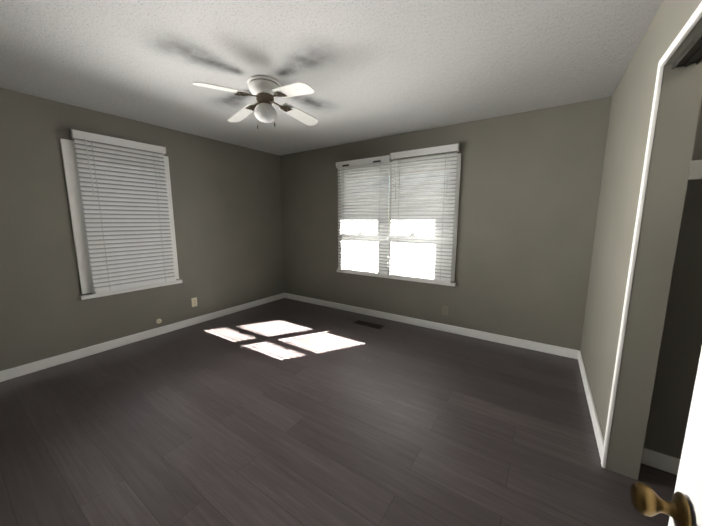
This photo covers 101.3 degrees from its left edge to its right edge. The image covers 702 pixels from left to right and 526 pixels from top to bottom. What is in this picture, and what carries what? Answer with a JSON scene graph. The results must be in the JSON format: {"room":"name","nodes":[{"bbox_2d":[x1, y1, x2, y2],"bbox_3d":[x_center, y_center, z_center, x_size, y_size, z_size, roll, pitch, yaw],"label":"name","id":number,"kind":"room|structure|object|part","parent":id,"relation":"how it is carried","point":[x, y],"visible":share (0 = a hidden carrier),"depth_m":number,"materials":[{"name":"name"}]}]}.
{"room":"empty bedroom","nodes":[
{"label":"empty bedroom","id":0,"kind":"room"},
{"bbox_2d":[0,88,283,370],"bbox_3d":[-2.199,-0.370,3.507,0.140,2.400,3.480,6,10,33],"label":"wall","id":1,"kind":"structure","parent":0,"point":[229,229],"depth_m":2.99,"materials":[{"name":"grey paint"}]},
{"bbox_2d":[60,138,181,299],"bbox_3d":[-2.435,-0.439,3.122,0.220,1.510,0.944,6,10,33],"label":"window","id":2,"kind":"structure","parent":1,"relation":"in","point":[70,164],"depth_m":2.78,"materials":[{"name":"plastic"}]},
{"bbox_2d":[69,129,175,293],"bbox_3d":[-2.337,-0.504,3.060,0.098,1.539,0.790,6,10,33],"label":"window blind","id":3,"kind":"object","parent":2,"relation":"attached to","point":[127,226],"visible":0.96,"depth_m":3.01,"materials":[{"name":"plastic"}]},
{"bbox_2d":[0,293,283,381],"bbox_3d":[-2.139,0.779,3.625,0.017,0.092,3.480,6,10,33],"label":"baseboard","id":4,"kind":"structure","parent":1,"relation":"attached to","point":[7,374],"depth_m":3.08,"materials":[{"name":"white wood"}]},
{"bbox_2d":[191,297,197,306],"bbox_3d":[-2.036,0.510,3.747,0.009,0.115,0.070,6,10,33],"label":"outlet","id":5,"kind":"object","parent":1,"relation":"attached to","point":[194,302],"visible":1,"depth_m":3.74,"materials":[{"name":"beige plastic"}]},
{"bbox_2d":[0,0,662,155],"bbox_3d":[-0.563,-1.288,1.345,5.090,0.050,5.280,6,10,33],"label":"ceiling","id":6,"kind":"structure","parent":0,"point":[368,69],"depth_m":1.89,"materials":[{"name":"white paint"}]},
{"bbox_2d":[192,75,317,128],"bbox_3d":[-0.670,-1.229,2.254,0.793,0.330,0.793,-1,8,-4],"label":"ceiling fan","id":7,"kind":"object","parent":6,"relation":"hanging from","point":[265,91],"visible":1,"depth_m":2.18,"materials":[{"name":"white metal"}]},
{"bbox_2d":[0,298,676,525],"bbox_3d":[-0.563,1.136,1.704,5.090,0.050,5.280,6,10,33],"label":"floor","id":8,"kind":"structure","parent":0,"point":[285,412],"depth_m":1.83,"materials":[{"name":"laminate"}]},
{"bbox_2d":[353,320,383,328],"bbox_3d":[0.227,0.802,3.764,0.400,0.006,0.125,6,10,33],"label":"floor vent","id":9,"kind":"object","parent":8,"relation":"in","point":[369,324],"visible":1,"depth_m":3.76,"materials":[{"name":"metal"}]},
{"bbox_2d":[280,97,607,349],"bbox_3d":[0.569,-0.418,3.835,4.370,2.400,0.140,6,10,33],"label":"wall","id":10,"kind":"structure","parent":0,"point":[548,210],"depth_m":3.09,"materials":[{"name":"grey paint"}]},
{"bbox_2d":[337,153,460,285],"bbox_3d":[0.559,-0.541,3.811,1.720,1.510,0.220,6,10,33],"label":"window","id":11,"kind":"structure","parent":10,"relation":"in","point":[457,187],"depth_m":3.49,"materials":[{"name":"plastic"}]},
{"bbox_2d":[336,155,391,274],"bbox_3d":[0.150,-0.626,3.940,0.842,1.526,0.098,6,10,33],"label":"window blind","id":12,"kind":"object","parent":11,"relation":"attached to","point":[363,228],"visible":0.94,"depth_m":3.92,"materials":[{"name":"plastic"}]},
{"bbox_2d":[389,143,459,282],"bbox_3d":[0.842,-0.569,3.480,0.821,1.548,0.098,6,10,33],"label":"window blind","id":13,"kind":"object","parent":11,"relation":"attached to","point":[421,240],"visible":0.88,"depth_m":3.46,"materials":[{"name":"plastic"}]},
{"bbox_2d":[284,293,575,358],"bbox_3d":[0.530,0.733,3.939,4.100,0.092,0.013,6,10,33],"label":"baseboard","id":14,"kind":"structure","parent":10,"relation":"attached to","point":[551,349],"depth_m":3.48,"materials":[{"name":"white wood"}]},
{"bbox_2d":[442,305,447,314],"bbox_3d":[1.146,0.577,3.500,0.070,0.115,0.009,6,10,33],"label":"outlet","id":15,"kind":"object","parent":10,"relation":"attached to","point":[444,310],"visible":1,"depth_m":3.50,"materials":[{"name":"grey plastic"}]},
{"bbox_2d":[576,0,701,479],"bbox_3d":[1.315,-0.024,1.178,0.140,2.400,3.480,6,10,33],"label":"wall","id":16,"kind":"structure","parent":0,"point":[627,115],"depth_m":1.49,"materials":[{"name":"grey paint"}]},
{"bbox_2d":[576,350,603,458],"bbox_3d":[1.815,0.990,2.208,0.017,0.092,1.459,6,10,33],"label":"baseboard","id":17,"kind":"structure","parent":16,"relation":"attached to","point":[597,430],"depth_m":2.00,"materials":[{"name":"white wood"}]},
{"bbox_2d":[601,2,701,467],"bbox_3d":[0.978,0.198,0.826,0.015,2.064,1.548,6,10,33],"label":"trim","id":18,"kind":"structure","parent":16,"relation":"attached to","point":[692,21],"depth_m":1.38,"materials":[{"name":"white wood"}]},
{"bbox_2d":[630,348,701,525],"bbox_3d":[0.416,0.302,0.196,0.179,2.018,0.791,6,10,33],"label":"door","id":19,"kind":"structure","parent":16,"relation":"in","point":[683,507],"depth_m":0.50,"materials":[{"name":"white wood"}]},
{"bbox_3d":[0.607,0.434,0.503,0.179,0.064,0.105,6,10,33],"label":"knob","id":20,"kind":"part","parent":19,"relation":"part of","materials":[{"name":"gold metal"}]},
{"bbox_2d":[672,29,701,69],"bbox_3d":[1.038,-0.771,0.642,0.076,0.023,1.476,6,10,33],"label":"track rail","id":21,"kind":"object","parent":16,"relation":"attached to","point":[691,53],"visible":1,"depth_m":1.17,"materials":[{"name":"grey metal"}]},
{"bbox_2d":[643,98,701,458],"bbox_3d":[1.389,0.070,0.541,0.700,2.400,2.000,6,10,33],"label":"wall","id":22,"kind":"structure","parent":0,"point":[677,364],"depth_m":1.48,"materials":[{"name":"paint"}]},
{"bbox_2d":[641,448,679,474],"bbox_3d":[1.832,1.097,1.480,0.570,0.092,0.013,6,10,33],"label":"baseboard","id":23,"kind":"structure","parent":22,"relation":"attached to","point":[661,461],"depth_m":1.57,"materials":[{"name":"white wood"}]},
{"bbox_2d":[688,160,701,179],"bbox_3d":[1.352,-0.324,0.507,0.587,0.106,1.798,6,10,33],"label":"closet shelf","id":24,"kind":"object","parent":22,"relation":"attached to","point":[695,172],"depth_m":1.37,"materials":[{"name":"white wood"}]}
]}

